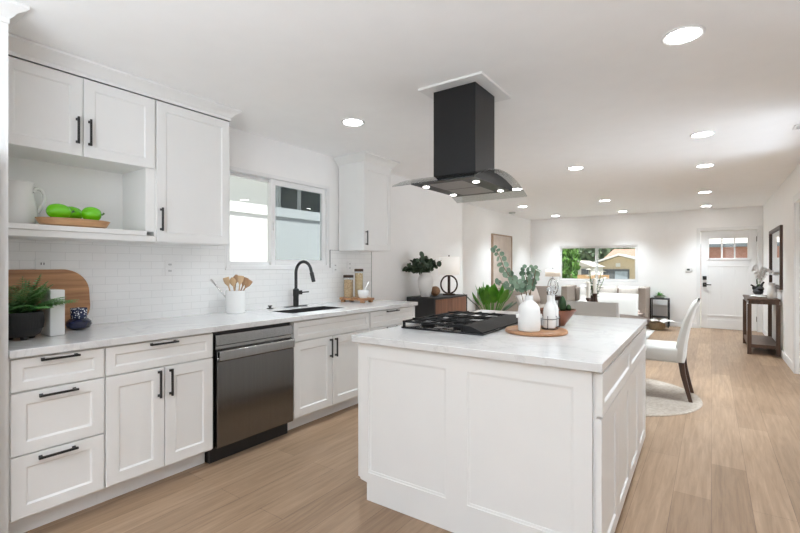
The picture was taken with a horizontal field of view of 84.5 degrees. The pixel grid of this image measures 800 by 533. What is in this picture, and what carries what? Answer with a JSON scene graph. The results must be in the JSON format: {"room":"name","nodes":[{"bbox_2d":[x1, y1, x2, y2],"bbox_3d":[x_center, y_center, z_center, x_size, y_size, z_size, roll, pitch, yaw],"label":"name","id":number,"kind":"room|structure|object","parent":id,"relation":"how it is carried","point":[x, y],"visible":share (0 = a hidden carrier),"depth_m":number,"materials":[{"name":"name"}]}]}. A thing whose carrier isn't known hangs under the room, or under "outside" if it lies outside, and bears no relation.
{"room":"kitchen","nodes":[
{"label":"kitchen","id":0,"kind":"room"},
{"bbox_2d":[8,310,44,340],"bbox_3d":[-2.008,0.313,2.340,0.189,0.145,0.189,0,0,35],"label":"pot","id":1,"kind":"object","parent":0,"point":[22,324],"depth_m":2.29,"materials":[{"name":"ceramic"}]},
{"bbox_2d":[8,127,461,323],"bbox_3d":[-1.838,0.050,3.369,0.149,2.500,9.780,0,0,35],"label":"wall","id":2,"kind":"structure","parent":0,"point":[126,282],"depth_m":4.03,"materials":[{"name":"white tile"}]},
{"bbox_2d":[35,258,49,268],"bbox_3d":[-2.204,0.008,2.715,0.008,0.116,0.072,0,0,35],"label":"wall outlet","id":3,"kind":"object","parent":2,"relation":"attached to","point":[40,263],"visible":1,"depth_m":2.71,"materials":[{"name":"plastic"}]},
{"bbox_2d":[8,56,155,243],"bbox_3d":[-1.995,-0.636,2.672,0.393,0.948,0.834,0,0,35],"label":"upper cabinet","id":4,"kind":"object","parent":2,"relation":"attached to","point":[83,142],"visible":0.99,"depth_m":2.68,"materials":[{"name":"paint"}]},
{"bbox_2d":[8,179,46,223],"bbox_3d":[-2.171,-0.355,2.508,0.197,0.250,0.184,0,0,-14],"label":"pitcher","id":5,"kind":"object","parent":4,"relation":"on","point":[22,208],"visible":0.67,"depth_m":2.46,"materials":[{"name":"white ceramic"}]},
{"bbox_2d":[35,217,109,227],"bbox_3d":[-1.932,-0.254,2.615,0.188,0.048,0.376,0,0,35],"label":"wooden tray","id":6,"kind":"object","parent":4,"relation":"on","point":[60,221],"visible":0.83,"depth_m":2.53,"materials":[{"name":"brown wood"}]},
{"bbox_2d":[46,204,74,217],"bbox_3d":[-1.954,-0.316,2.539,0.091,0.090,0.138,0,0,29],"label":"pear","id":7,"kind":"object","parent":6,"relation":"on","point":[53,210],"visible":0.94,"depth_m":2.50,"materials":[{"name":"food"}]},
{"bbox_2d":[68,206,81,218],"bbox_3d":[-1.972,-0.316,2.656,0.138,0.090,0.091,0,0,-45],"label":"pear","id":8,"kind":"object","parent":6,"relation":"on","point":[77,214],"visible":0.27,"depth_m":2.64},
{"bbox_2d":[81,207,104,219],"bbox_3d":[-1.861,-0.316,2.673,0.118,0.090,0.091,0,0,-40],"label":"pear","id":9,"kind":"object","parent":6,"relation":"on","point":[92,213],"visible":0.92,"depth_m":2.64,"materials":[{"name":"food"}]},
{"bbox_2d":[8,222,155,243],"bbox_3d":[-2.001,-0.196,2.676,0.379,0.068,0.834,0,0,35],"label":"shelf","id":10,"kind":"object","parent":4,"relation":"attached to","point":[25,231],"depth_m":2.58,"materials":[{"name":"paint"}]},
{"bbox_2d":[8,33,241,121],"bbox_3d":[-1.811,-1.155,2.917,0.434,0.089,1.446,0,0,35],"label":"trim","id":11,"kind":"structure","parent":4,"relation":"attached to","point":[19,47],"depth_m":2.67,"materials":[{"name":"paint"}]},
{"bbox_2d":[165,260,173,275],"bbox_3d":[-1.753,0.010,3.354,0.008,0.116,0.072,0,0,35],"label":"wall outlet","id":12,"kind":"object","parent":2,"relation":"attached to","point":[169,264],"visible":1,"depth_m":3.35,"materials":[{"name":"plastic"}]},
{"bbox_2d":[132,100,228,246],"bbox_3d":[-1.595,-0.636,3.239,0.393,0.948,0.551,0,0,35],"label":"upper cabinet","id":13,"kind":"object","parent":2,"relation":"attached to","point":[191,171],"visible":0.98,"depth_m":3.12,"materials":[{"name":"paint"}]},
{"bbox_2d":[225,166,330,269],"bbox_3d":[-1.161,-0.418,4.286,0.116,0.894,1.263,0,0,35],"label":"window","id":14,"kind":"structure","parent":2,"relation":"in","point":[272,181],"depth_m":4.21,"materials":[{"name":"plastic"}]},
{"bbox_2d":[333,262,337,272],"bbox_3d":[-0.710,0.013,4.830,0.008,0.116,0.072,0,0,35],"label":"wall outlet","id":15,"kind":"object","parent":2,"relation":"attached to","point":[335,264],"visible":1,"depth_m":4.83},
{"bbox_2d":[347,261,351,270],"bbox_3d":[-0.574,-0.005,5.022,0.008,0.116,0.072,0,0,35],"label":"wall outlet","id":16,"kind":"object","parent":2,"relation":"attached to","point":[349,263],"visible":1,"depth_m":5.02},
{"bbox_2d":[333,151,399,251],"bbox_3d":[-0.363,-0.687,4.950,0.448,1.024,0.634,0,0,35],"label":"upper cabinet","id":17,"kind":"object","parent":2,"relation":"attached to","point":[364,176],"visible":1,"depth_m":4.80,"materials":[{"name":"paint"}]},
{"bbox_2d":[8,0,799,219],"bbox_3d":[1.975,-1.275,3.496,7.210,0.150,14.790,0,0,35],"label":"ceiling","id":18,"kind":"structure","parent":0,"point":[594,85],"depth_m":2.73,"materials":[{"name":"paint"}]},
{"bbox_2d":[341,118,364,125],"bbox_3d":[-0.392,-1.196,3.656,0.196,0.009,0.196,0,0,35],"label":"recessed light","id":19,"kind":"object","parent":18,"relation":"in","point":[348,121],"visible":1,"depth_m":3.65,"materials":[{"name":"paint"}]},
{"bbox_2d":[397,71,512,196],"bbox_3d":[0.440,-0.856,3.032,0.577,0.688,0.886,0,0,35],"label":"range hood","id":20,"kind":"object","parent":18,"relation":"hanging from","point":[464,105],"visible":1,"depth_m":2.91,"materials":[{"name":"paint"}]},
{"bbox_2d":[567,166,583,169],"bbox_3d":[2.135,-1.196,5.361,0.196,0.009,0.196,0,0,35],"label":"recessed light","id":21,"kind":"object","parent":18,"relation":"in","point":[573,167],"visible":1,"depth_m":5.36,"materials":[{"name":"paint"}]},
{"bbox_2d":[661,25,705,44],"bbox_3d":[1.466,-1.196,2.282,0.196,0.009,0.196,0,0,35],"label":"recessed light","id":22,"kind":"object","parent":18,"relation":"in","point":[688,33],"visible":1,"depth_m":2.27,"materials":[{"name":"paint"}]},
{"bbox_2d":[690,131,715,137],"bbox_3d":[2.740,-1.196,3.991,0.196,0.009,0.196,0,0,35],"label":"recessed light","id":23,"kind":"object","parent":18,"relation":"in","point":[701,134],"visible":1,"depth_m":3.98,"materials":[{"name":"paint"}]},
{"bbox_2d":[695,163,714,167],"bbox_3d":[3.620,-1.196,5.230,0.196,0.009,0.196,0,0,35],"label":"recessed light","id":24,"kind":"object","parent":18,"relation":"in","point":[710,164],"visible":1,"depth_m":5.21,"materials":[{"name":"paint"}]},
{"bbox_2d":[24,325,799,532],"bbox_3d":[1.975,1.360,3.496,7.210,0.120,14.790,0,0,35],"label":"floor","id":25,"kind":"structure","parent":0,"point":[730,464],"depth_m":2.71,"materials":[{"name":"brown wood"}]},
{"bbox_2d":[0,0,29,532],"bbox_3d":[-2.337,0.051,1.844,0.810,2.499,1.034,0,0,35],"label":"tall cabinet","id":26,"kind":"object","parent":25,"relation":"on","point":[11,11],"visible":1,"depth_m":2.01,"materials":[{"name":"paint"}]},
{"bbox_2d":[8,347,103,532],"bbox_3d":[-1.972,0.862,2.388,0.758,0.876,0.396,0,0,35],"label":"base cabinet","id":27,"kind":"object","parent":25,"relation":"on","point":[56,400],"visible":0.89,"depth_m":2.17,"materials":[{"name":"paint"}]},
{"bbox_2d":[8,299,417,358],"bbox_3d":[-1.101,0.405,3.627,0.755,0.037,3.426,0,0,35],"label":"countertop","id":28,"kind":"structure","parent":27,"relation":"on","point":[115,333],"depth_m":2.88,"materials":[{"name":"white stone"}]},
{"bbox_2d":[8,275,77,340],"bbox_3d":[-1.975,0.213,2.372,0.358,0.346,0.345,0,0,-4],"label":"potted fern","id":29,"kind":"object","parent":28,"relation":"on","point":[26,320],"visible":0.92,"depth_m":2.31,"materials":[{"name":"green plant"}]},
{"bbox_2d":[8,269,89,327],"bbox_3d":[-2.170,0.203,2.709,0.075,0.369,0.450,0,0,35],"label":"cutting board","id":30,"kind":"object","parent":28,"relation":"on","point":[75,286],"visible":0.44,"depth_m":2.77,"materials":[{"name":"brown wood"}]},
{"bbox_2d":[40,289,64,335],"bbox_3d":[-1.970,0.258,2.498,0.158,0.256,0.070,0,0,35],"label":"bookend","id":31,"kind":"object","parent":28,"relation":"on","point":[54,324],"visible":0.84,"depth_m":2.45,"materials":[{"name":"white ceramic"}]},
{"bbox_2d":[65,307,91,329],"bbox_3d":[-1.971,0.320,2.703,0.134,0.132,0.134,0,0,35],"label":"jar","id":32,"kind":"object","parent":28,"relation":"on","point":[78,320],"visible":1,"depth_m":2.67,"materials":[{"name":"blue ceramic"}]},
{"bbox_2d":[210,279,245,313],"bbox_3d":[-1.402,0.243,3.630,0.168,0.285,0.258,0,0,35],"label":"utensil crock","id":33,"kind":"object","parent":28,"relation":"on","point":[235,301],"depth_m":3.60,"materials":[{"name":"white ceramic"}]},
{"bbox_2d":[223,277,230,290],"bbox_3d":[-1.404,0.226,3.648,0.025,0.284,0.122,0,0,40],"label":"wooden spoon","id":34,"kind":"object","parent":33,"relation":"in","point":[226,280],"visible":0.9,"depth_m":3.62,"materials":[{"name":"brown wood"}]},
{"bbox_2d":[229,277,235,290],"bbox_3d":[-1.371,0.228,3.643,0.074,0.278,0.017,0,0,-36],"label":"wooden spoon","id":35,"kind":"object","parent":33,"relation":"in","point":[232,281],"visible":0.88,"depth_m":3.63,"materials":[{"name":"brown wood"}]},
{"bbox_2d":[237,275,243,290],"bbox_3d":[-1.339,0.221,3.670,0.029,0.292,0.070,0,0,35],"label":"wooden spatula","id":36,"kind":"object","parent":33,"relation":"in","point":[240,279],"visible":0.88,"depth_m":3.67,"materials":[{"name":"brown wood"}]},
{"bbox_2d":[285,260,314,307],"bbox_3d":[-0.907,0.164,4.174,0.288,0.445,0.250,0,0,35],"label":"faucet","id":37,"kind":"object","parent":28,"relation":"on","point":[296,291],"visible":1,"depth_m":4.22,"materials":[{"name":"metal"}]},
{"bbox_2d":[271,306,341,312],"bbox_3d":[-0.820,0.496,3.990,0.313,0.208,0.668,0,0,35],"label":"sink","id":38,"kind":"object","parent":28,"relation":"in","point":[320,307],"visible":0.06,"depth_m":4.17,"materials":[{"name":"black metal"}]},
{"bbox_2d":[340,297,373,302],"bbox_3d":[-0.470,0.362,4.805,0.345,0.048,0.185,0,0,35],"label":"wooden tray","id":39,"kind":"object","parent":28,"relation":"on","point":[343,299],"visible":0.85,"depth_m":4.74,"materials":[{"name":"brown wood"}]},
{"bbox_2d":[343,275,353,297],"bbox_3d":[-0.566,0.215,4.839,0.112,0.245,0.112,0,0,35],"label":"storage jar","id":40,"kind":"object","parent":39,"relation":"on","point":[348,284],"visible":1,"depth_m":4.80,"materials":[{"name":"clear glass"}]},
{"bbox_2d":[354,269,362,296],"bbox_3d":[-0.455,0.182,4.867,0.100,0.312,0.100,0,0,35],"label":"storage jar","id":41,"kind":"object","parent":39,"relation":"on","point":[358,276],"visible":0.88,"depth_m":4.83,"materials":[{"name":"clear glass"}]},
{"bbox_2d":[358,282,368,297],"bbox_3d":[-0.393,0.251,4.729,0.126,0.173,0.125,0,0,35],"label":"mortar","id":42,"kind":"object","parent":39,"relation":"on","point":[364,293],"visible":1,"depth_m":4.68,"materials":[{"name":"white ceramic"}]},
{"bbox_2d":[358,290,368,297],"bbox_3d":[-0.393,0.295,4.729,0.126,0.085,0.125,0,0,35],"label":"bowl","id":43,"kind":"object","parent":42,"relation":"on","point":[361,293],"depth_m":4.68,"materials":[{"name":"white ceramic"}]},
{"bbox_2d":[97,332,212,503],"bbox_3d":[-1.677,0.862,2.806,0.758,0.876,0.626,0,0,35],"label":"base cabinet","id":44,"kind":"object","parent":25,"relation":"on","point":[158,394],"visible":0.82,"depth_m":2.57,"materials":[{"name":"paint"}]},
{"bbox_2d":[205,322,294,463],"bbox_3d":[-1.286,0.866,3.324,0.738,0.868,0.655,0,0,35],"label":"dishwasher","id":45,"kind":"object","parent":25,"relation":"on","point":[253,366],"visible":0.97,"depth_m":3.08,"materials":[{"name":"black metal"}]},
{"bbox_2d":[288,312,368,429],"bbox_3d":[-0.840,0.862,3.990,0.758,0.876,0.932,0,0,35],"label":"base cabinet","id":46,"kind":"object","parent":25,"relation":"on","point":[325,357],"visible":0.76,"depth_m":3.70,"materials":[{"name":"paint"}]},
{"bbox_2d":[369,306,414,331],"bbox_3d":[-0.344,0.862,4.691,0.758,0.876,0.783,0,0,35],"label":"base cabinet","id":47,"kind":"object","parent":25,"relation":"on","point":[387,318],"visible":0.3,"depth_m":4.43,"materials":[{"name":"paint"}]},
{"bbox_2d":[407,293,466,320],"bbox_3d":[0.537,0.852,6.098,0.449,0.897,0.920,0,0,35],"label":"sideboard","id":48,"kind":"object","parent":25,"relation":"on","point":[439,304],"visible":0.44,"depth_m":5.77,"materials":[{"name":"brown wood"}]},
{"bbox_2d":[418,273,432,296],"bbox_3d":[0.340,0.242,5.870,0.208,0.322,0.208,0,0,35],"label":"vase","id":49,"kind":"object","parent":48,"relation":"on","point":[425,280],"visible":0.91,"depth_m":5.80,"materials":[{"name":"ceramic"}]},
{"bbox_2d":[402,251,441,274],"bbox_3d":[0.272,0.040,5.849,0.580,0.487,0.280,0,0,-1],"label":"stems","id":50,"kind":"object","parent":49,"relation":"in","point":[421,265],"visible":0.91,"depth_m":5.84,"materials":[{"name":"green plant"}]},
{"bbox_2d":[431,286,439,295],"bbox_3d":[0.479,0.335,5.980,0.136,0.133,0.136,0,0,35],"label":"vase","id":51,"kind":"object","parent":48,"relation":"on","point":[435,291],"visible":0.9,"depth_m":5.93,"materials":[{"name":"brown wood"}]},
{"bbox_2d":[438,255,459,294],"bbox_3d":[0.691,0.121,6.210,0.296,0.564,0.296,0,0,35],"label":"table lamp","id":52,"kind":"object","parent":48,"relation":"on","point":[449,267],"visible":0.98,"depth_m":6.10,"materials":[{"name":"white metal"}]},
{"bbox_2d":[463,283,516,310],"bbox_3d":[1.563,0.770,7.330,0.846,1.058,0.791,0,0,-43],"label":"potted plant","id":53,"kind":"object","parent":25,"relation":"on","point":[487,295],"visible":0.55,"depth_m":7.17,"materials":[{"name":"green plant"}]},
{"bbox_2d":[358,326,645,532],"bbox_3d":[0.781,0.862,2.853,1.272,0.876,1.747,0,0,34],"label":"kitchen island","id":54,"kind":"object","parent":25,"relation":"on","point":[453,443],"visible":0.9,"depth_m":2.10,"materials":[{"name":"paint"}]},
{"bbox_2d":[351,310,646,372],"bbox_3d":[0.768,0.405,2.851,1.331,0.037,1.816,0,0,35],"label":"island countertop","id":55,"kind":"structure","parent":54,"relation":"on","point":[591,343],"depth_m":2.24,"materials":[{"name":"white stone"}]},
{"bbox_2d":[401,311,517,335],"bbox_3d":[0.445,0.359,2.909,0.550,0.054,0.750,0,0,34],"label":"gas cooktop","id":56,"kind":"object","parent":55,"relation":"in","point":[464,323],"visible":0.98,"depth_m":2.75,"materials":[{"name":"black metal"}]},
{"bbox_2d":[505,325,567,336],"bbox_3d":[0.796,0.376,2.578,0.352,0.020,0.352,0,0,35],"label":"round wooden tray","id":57,"kind":"object","parent":55,"relation":"on","point":[514,330],"visible":0.77,"depth_m":2.46,"materials":[{"name":"brown wood"}]},
{"bbox_2d":[516,295,541,331],"bbox_3d":[0.742,0.267,2.533,0.125,0.203,0.124,0,0,35],"label":"vase","id":58,"kind":"object","parent":57,"relation":"on","point":[528,315],"visible":1,"depth_m":2.49,"materials":[{"name":"ceramic"}]},
{"bbox_2d":[491,245,541,299],"bbox_3d":[0.666,0.104,2.545,0.292,0.451,0.139,0,0,4],"label":"eucalyptus branches","id":59,"kind":"object","parent":58,"relation":"in","point":[520,285],"visible":0.97,"depth_m":2.52,"materials":[{"name":"green plant"}]},
{"bbox_2d":[542,315,559,329],"bbox_3d":[0.906,0.328,2.644,0.090,0.082,0.188,0,0,30],"label":"wire caddy","id":60,"kind":"object","parent":57,"relation":"on","point":[547,319],"visible":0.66,"depth_m":2.56,"materials":[{"name":"black metal"}]},
{"bbox_2d":[543,285,555,328],"bbox_3d":[0.884,0.237,2.606,0.071,0.253,0.071,0,0,35],"label":"oil bottle","id":61,"kind":"object","parent":60,"relation":"in","point":[549,310],"visible":0.99,"depth_m":2.58,"materials":[{"name":"white glass"}]},
{"bbox_2d":[551,285,558,326],"bbox_3d":[0.928,0.237,2.682,0.071,0.253,0.071,0,0,35],"label":"oil bottle","id":62,"kind":"object","parent":60,"relation":"in","point":[553,288],"visible":0.48,"depth_m":2.66,"materials":[{"name":"white glass"}]},
{"bbox_2d":[540,296,575,325],"bbox_3d":[1.028,0.290,2.892,0.244,0.192,0.244,0,0,35],"label":"potted cactus","id":63,"kind":"object","parent":55,"relation":"on","point":[565,312],"visible":0.61,"depth_m":2.84,"materials":[{"name":"orange ceramic"}]},
{"bbox_2d":[477,286,548,311],"bbox_3d":[2.483,0.870,9.266,0.880,0.860,2.150,0,0,35],"label":"sofa","id":64,"kind":"object","parent":25,"relation":"on","point":[541,290],"visible":0.09,"depth_m":8.57,"materials":[{"name":"beige fabric"}]},
{"bbox_2d":[525,288,539,303],"bbox_3d":[2.898,0.610,9.646,0.232,0.432,0.460,0,0,43],"label":"throw pillow","id":65,"kind":"object","parent":64,"relation":"on","point":[536,298],"visible":0.37,"depth_m":9.58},
{"bbox_2d":[555,295,560,307],"bbox_3d":[3.685,1.000,10.620,0.500,0.600,0.500,0,0,35],"label":"end table","id":66,"kind":"object","parent":25,"relation":"on","point":[557,298],"visible":0.17,"depth_m":10.33,"materials":[{"name":"brown wood"}]},
{"bbox_2d":[545,269,560,295],"bbox_3d":[3.685,0.365,10.620,0.364,0.670,0.364,0,0,35],"label":"table lamp","id":67,"kind":"object","parent":66,"relation":"on","point":[548,272],"visible":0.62,"depth_m":10.50,"materials":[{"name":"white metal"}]},
{"bbox_2d":[561,285,649,323],"bbox_3d":[4.599,0.870,9.877,1.690,0.860,0.880,0,0,35],"label":"sofa","id":68,"kind":"object","parent":25,"relation":"on","point":[570,292],"visible":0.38,"depth_m":9.60,"materials":[{"name":"beige fabric"}]},
{"bbox_2d":[578,285,591,300],"bbox_3d":[4.229,0.634,10.106,0.304,0.392,0.905,0,0,35],"label":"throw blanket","id":69,"kind":"object","parent":68,"relation":"on","point":[582,290],"visible":0.34,"depth_m":10.33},
{"bbox_2d":[597,285,616,292],"bbox_3d":[4.601,0.625,9.802,0.428,0.399,0.224,0,0,35],"label":"throw pillow","id":70,"kind":"object","parent":68,"relation":"on","point":[608,289],"visible":0.36,"depth_m":9.76,"materials":[{"name":"fabric"}]},
{"bbox_2d":[619,286,639,293],"bbox_3d":[4.956,0.625,9.551,0.420,0.399,0.213,0,0,40],"label":"throw pillow","id":71,"kind":"object","parent":68,"relation":"on","point":[622,289],"visible":0.44,"depth_m":9.52,"materials":[{"name":"fabric"}]},
{"bbox_2d":[648,321,664,329],"bbox_3d":[5.309,1.225,9.106,0.310,0.150,0.310,0,0,35],"label":"basket","id":72,"kind":"object","parent":25,"relation":"on","point":[655,325],"visible":0.83,"depth_m":8.99,"materials":[{"name":"wicker"}]},
{"bbox_2d":[650,319,674,322],"bbox_3d":[5.362,1.120,9.043,0.420,0.057,0.300,0,0,15],"label":"open magazine","id":73,"kind":"object","parent":72,"relation":"on","point":[652,320],"visible":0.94,"depth_m":8.99,"materials":[{"name":"white paper"}]},
{"bbox_2d":[650,297,669,327],"bbox_3d":[5.625,0.993,9.531,0.345,0.615,0.320,0,0,35],"label":"side table","id":74,"kind":"object","parent":25,"relation":"on","point":[652,298],"visible":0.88,"depth_m":9.49,"materials":[{"name":"metal"}]},
{"bbox_2d":[651,315,667,317],"bbox_3d":[5.625,1.087,9.531,0.305,0.015,0.280,0,0,35],"label":"shelf","id":75,"kind":"object","parent":74,"relation":"attached to","point":[652,316],"depth_m":9.52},
{"bbox_2d":[646,378,702,415],"bbox_3d":[2.198,1.294,4.618,1.610,0.012,1.610,0,0,35],"label":"round rug","id":76,"kind":"object","parent":25,"relation":"on","point":[662,398],"visible":0.25,"depth_m":4.24,"materials":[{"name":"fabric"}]},
{"bbox_2d":[515,293,533,306],"bbox_3d":[1.635,0.804,4.903,0.589,0.967,0.454,0,0,33],"label":"dining chair","id":77,"kind":"object","parent":76,"relation":"on","point":[518,297],"visible":0.06,"depth_m":4.87,"materials":[{"name":"beige fabric"}]},
{"bbox_2d":[566,301,619,317],"bbox_3d":[1.905,0.804,4.269,0.454,0.967,0.589,0,0,33],"label":"dining chair","id":78,"kind":"object","parent":76,"relation":"on","point":[586,308],"visible":0.14,"depth_m":4.02,"materials":[{"name":"beige fabric"}]},
{"bbox_2d":[597,293,638,315],"bbox_3d":[2.461,0.804,5.062,0.454,0.967,0.589,0,0,33],"label":"dining chair","id":79,"kind":"object","parent":76,"relation":"on","point":[628,303],"visible":0.16,"depth_m":5.18,"materials":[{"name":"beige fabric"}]},
{"bbox_2d":[619,314,649,322],"bbox_3d":[2.184,0.913,4.702,0.840,0.750,0.840,0,0,35],"label":"dining table","id":80,"kind":"object","parent":76,"relation":"on","point":[620,315],"visible":0.14,"depth_m":4.65,"materials":[{"name":"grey wood"}]},
{"bbox_2d":[586,282,590,301],"bbox_3d":[1.970,0.350,4.607,0.070,0.375,0.070,0,0,35],"label":"candlestick","id":81,"kind":"object","parent":80,"relation":"on","point":[588,298],"visible":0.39,"depth_m":4.59,"materials":[{"name":"white wax"}]},
{"bbox_2d":[586,282,589,297],"bbox_3d":[1.970,0.245,4.607,0.040,0.165,0.040,0,0,35],"label":"candle","id":82,"kind":"object","parent":81,"relation":"on","point":[587,283],"depth_m":4.59,"materials":[{"name":"beige wax"}]},
{"bbox_2d":[583,269,605,301],"bbox_3d":[2.153,0.281,4.873,0.278,0.513,0.263,0,0,35],"label":"potted plant","id":83,"kind":"object","parent":80,"relation":"on","point":[603,278],"visible":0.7,"depth_m":4.88,"materials":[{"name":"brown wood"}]},
{"bbox_2d":[592,278,596,301],"bbox_3d":[2.087,0.330,4.721,0.070,0.415,0.070,0,0,35],"label":"candlestick","id":84,"kind":"object","parent":80,"relation":"on","point":[594,294],"visible":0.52,"depth_m":4.71,"materials":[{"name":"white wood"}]},
{"bbox_2d":[593,278,596,292],"bbox_3d":[2.087,0.205,4.721,0.040,0.165,0.040,0,0,35],"label":"candle","id":85,"kind":"object","parent":84,"relation":"on","point":[594,279],"depth_m":4.70,"materials":[{"name":"beige wax"}]},
{"bbox_2d":[645,298,700,402],"bbox_3d":[2.691,0.804,4.466,0.589,0.967,0.454,0,0,35],"label":"dining chair","id":86,"kind":"object","parent":76,"relation":"on","point":[658,350],"visible":0.71,"depth_m":4.22,"materials":[{"name":"beige fabric"}]},
{"bbox_2d":[743,295,780,356],"bbox_3d":[5.654,0.889,6.915,0.378,0.822,1.160,0,0,35],"label":"console table","id":87,"kind":"object","parent":25,"relation":"on","point":[752,341],"visible":0.96,"depth_m":6.54,"materials":[{"name":"brown wood"}]},
{"bbox_2d":[744,335,775,348],"bbox_3d":[5.654,1.175,6.915,0.358,0.050,1.140,0,0,35],"label":"shelf","id":88,"kind":"object","parent":87,"relation":"attached to","point":[758,341],"depth_m":6.67,"materials":[{"name":"brown wood"}]},
{"bbox_2d":[750,265,776,296],"bbox_3d":[5.702,0.223,6.869,0.414,0.510,0.230,0,0,35],"label":"potted orchid","id":89,"kind":"object","parent":87,"relation":"on","point":[761,275],"visible":0.95,"depth_m":6.88,"materials":[{"name":"plant"}]},
{"bbox_2d":[767,283,776,298],"bbox_3d":[5.485,0.358,6.496,0.124,0.240,0.124,0,0,35],"label":"glass vase","id":90,"kind":"object","parent":87,"relation":"on","point":[771,291],"visible":1,"depth_m":6.46,"materials":[{"name":"white glass"}]},
{"bbox_2d":[462,203,530,311],"bbox_3d":[1.982,0.050,9.528,0.140,2.500,4.930,0,0,35],"label":"wall","id":91,"kind":"structure","parent":0,"point":[478,223],"depth_m":9.06,"materials":[{"name":"paint"}]},
{"bbox_2d":[491,233,511,288],"bbox_3d":[2.266,-0.100,9.768,0.044,1.200,1.110,0,0,35],"label":"wall art","id":92,"kind":"object","parent":91,"relation":"attached to","point":[504,242],"visible":0.57,"depth_m":9.67},
{"bbox_2d":[540,308,575,325],"bbox_3d":[1.028,0.333,2.892,0.244,0.106,0.244,0,0,35],"label":"plant pot","id":93,"kind":"object","parent":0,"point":[565,314],"depth_m":2.82,"materials":[{"name":"orange ceramic"}]},
{"bbox_2d":[531,206,762,326],"bbox_3d":[6.281,0.050,9.416,7.010,2.500,0.150,0,0,35],"label":"wall","id":94,"kind":"structure","parent":0,"point":[666,241],"depth_m":9.76,"materials":[{"name":"paint"}]},
{"bbox_2d":[559,244,637,281],"bbox_3d":[4.706,-0.072,10.518,1.755,0.855,0.090,0,0,35],"label":"window","id":95,"kind":"structure","parent":94,"relation":"in","point":[635,246],"depth_m":10.47,"materials":[{"name":"plastic"}]},
{"bbox_2d":[647,322,762,327],"bbox_3d":[5.277,1.250,10.026,4.625,0.100,0.014,0,0,35],"label":"baseboard","id":96,"kind":"structure","parent":94,"relation":"attached to","point":[675,324],"depth_m":9.51,"materials":[{"name":"paint"}]},
{"bbox_2d":[701,230,756,330],"bbox_3d":[6.728,0.278,9.031,0.918,2.020,0.113,0,0,35],"label":"door","id":97,"kind":"structure","parent":94,"relation":"in","point":[724,281],"depth_m":9.06,"materials":[{"name":"paint"}]},
{"bbox_2d":[697,225,761,331],"bbox_3d":[6.711,0.245,9.011,1.070,2.110,0.016,0,0,35],"label":"trim","id":98,"kind":"structure","parent":94,"relation":"attached to","point":[759,228],"depth_m":9.02,"materials":[{"name":"paint"}]},
{"bbox_2d":[763,163,799,373],"bbox_3d":[3.051,0.050,2.766,0.120,2.500,14.440,0,0,35],"label":"wall","id":99,"kind":"structure","parent":0,"point":[778,210],"depth_m":5.99,"materials":[{"name":"paint"}]},
{"bbox_2d":[769,225,782,289],"bbox_3d":[5.873,-0.130,6.894,0.034,0.930,1.470,0,0,35],"label":"wall mirror","id":100,"kind":"object","parent":99,"relation":"attached to","point":[776,234],"visible":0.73,"depth_m":6.72,"materials":[{"name":"brown wood"}]},
{"bbox_2d":[762,328,792,370],"bbox_3d":[6.003,1.250,7.060,0.014,0.100,3.980,0,0,35],"label":"baseboard","id":101,"kind":"structure","parent":99,"relation":"attached to","point":[784,356],"depth_m":5.97,"materials":[{"name":"paint"}]},
{"bbox_2d":[793,191,799,373],"bbox_3d":[4.508,0.220,4.945,0.016,2.160,1.170,0,0,35],"label":"trim","id":102,"kind":"structure","parent":99,"relation":"attached to","point":[796,197],"depth_m":5.35,"materials":[{"name":"paint"}]},
{"bbox_2d":[799,203,799,373],"bbox_3d":[4.527,0.263,4.931,0.108,2.055,0.970,0,0,35],"label":"door","id":103,"kind":"structure","parent":99,"relation":"in","point":[799,203],"depth_m":5.21,"materials":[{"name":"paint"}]},
{"label":"outside","id":104,"kind":"structure","parent":0,"visible":0},
{"bbox_3d":[14.429,1.650,20.416,120.000,0.300,130.000,0,0,35],"label":"ground","id":105,"kind":"structure","parent":104,"visible":0},
{"bbox_2d":[230,201,319,261],"bbox_3d":[-1.244,0.280,7.614,0.120,2.440,13.000,0,0,35],"label":"vinyl fence","id":106,"kind":"object","parent":105,"relation":"on","point":[297,232],"visible":0.02,"depth_m":6.65,"materials":[{"name":"plastic"}]},
{"bbox_2d":[230,176,319,212],"bbox_3d":[-5.692,-1.100,9.533,5.700,5.200,16.000,0,0,35],"label":"neighbor house","id":107,"kind":"structure","parent":105,"relation":"on","point":[241,189],"depth_m":9.90,"materials":[{"name":"white"}]},
{"bbox_2d":[562,248,581,278],"bbox_3d":[6.055,-0.033,17.143,1.842,3.078,1.815,0,0,35],"label":"tree","id":108,"kind":"object","parent":105,"relation":"on","point":[568,268],"visible":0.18,"depth_m":16.55,"materials":[{"name":"green plant"}]},
{"bbox_2d":[571,260,604,278],"bbox_3d":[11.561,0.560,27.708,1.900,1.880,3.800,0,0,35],"label":"house","id":109,"kind":"structure","parent":105,"relation":"on","point":[584,265],"depth_m":26.13,"materials":[{"name":"white"}]},
{"bbox_2d":[576,248,609,261],"bbox_3d":[17.367,-0.560,39.198,2.898,4.131,2.854,0,0,-15],"label":"tree","id":110,"kind":"object","parent":105,"relation":"on","point":[587,254],"visible":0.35,"depth_m":38.44,"materials":[{"name":"green plant"}]},
{"bbox_2d":[577,275,608,278],"bbox_3d":[10.357,0.980,24.531,2.400,1.040,0.060,0,0,35],"label":"fence","id":111,"kind":"object","parent":105,"relation":"on","point":[578,276],"visible":0.23,"depth_m":24.44,"materials":[{"name":"brown wood"}]},
{"bbox_2d":[594,249,634,278],"bbox_3d":[17.167,0.090,32.348,4.100,2.820,9.350,0,0,35],"label":"house","id":112,"kind":"structure","parent":105,"relation":"on","point":[619,263],"depth_m":29.05,"materials":[{"name":"beige paint"}]},
{"bbox_2d":[709,238,746,257],"bbox_3d":[16.639,-0.300,20.078,7.600,3.600,4.800,0,0,35],"label":"brick house","id":113,"kind":"structure","parent":105,"relation":"on","point":[728,243],"depth_m":19.16,"materials":[{"name":"brick"}]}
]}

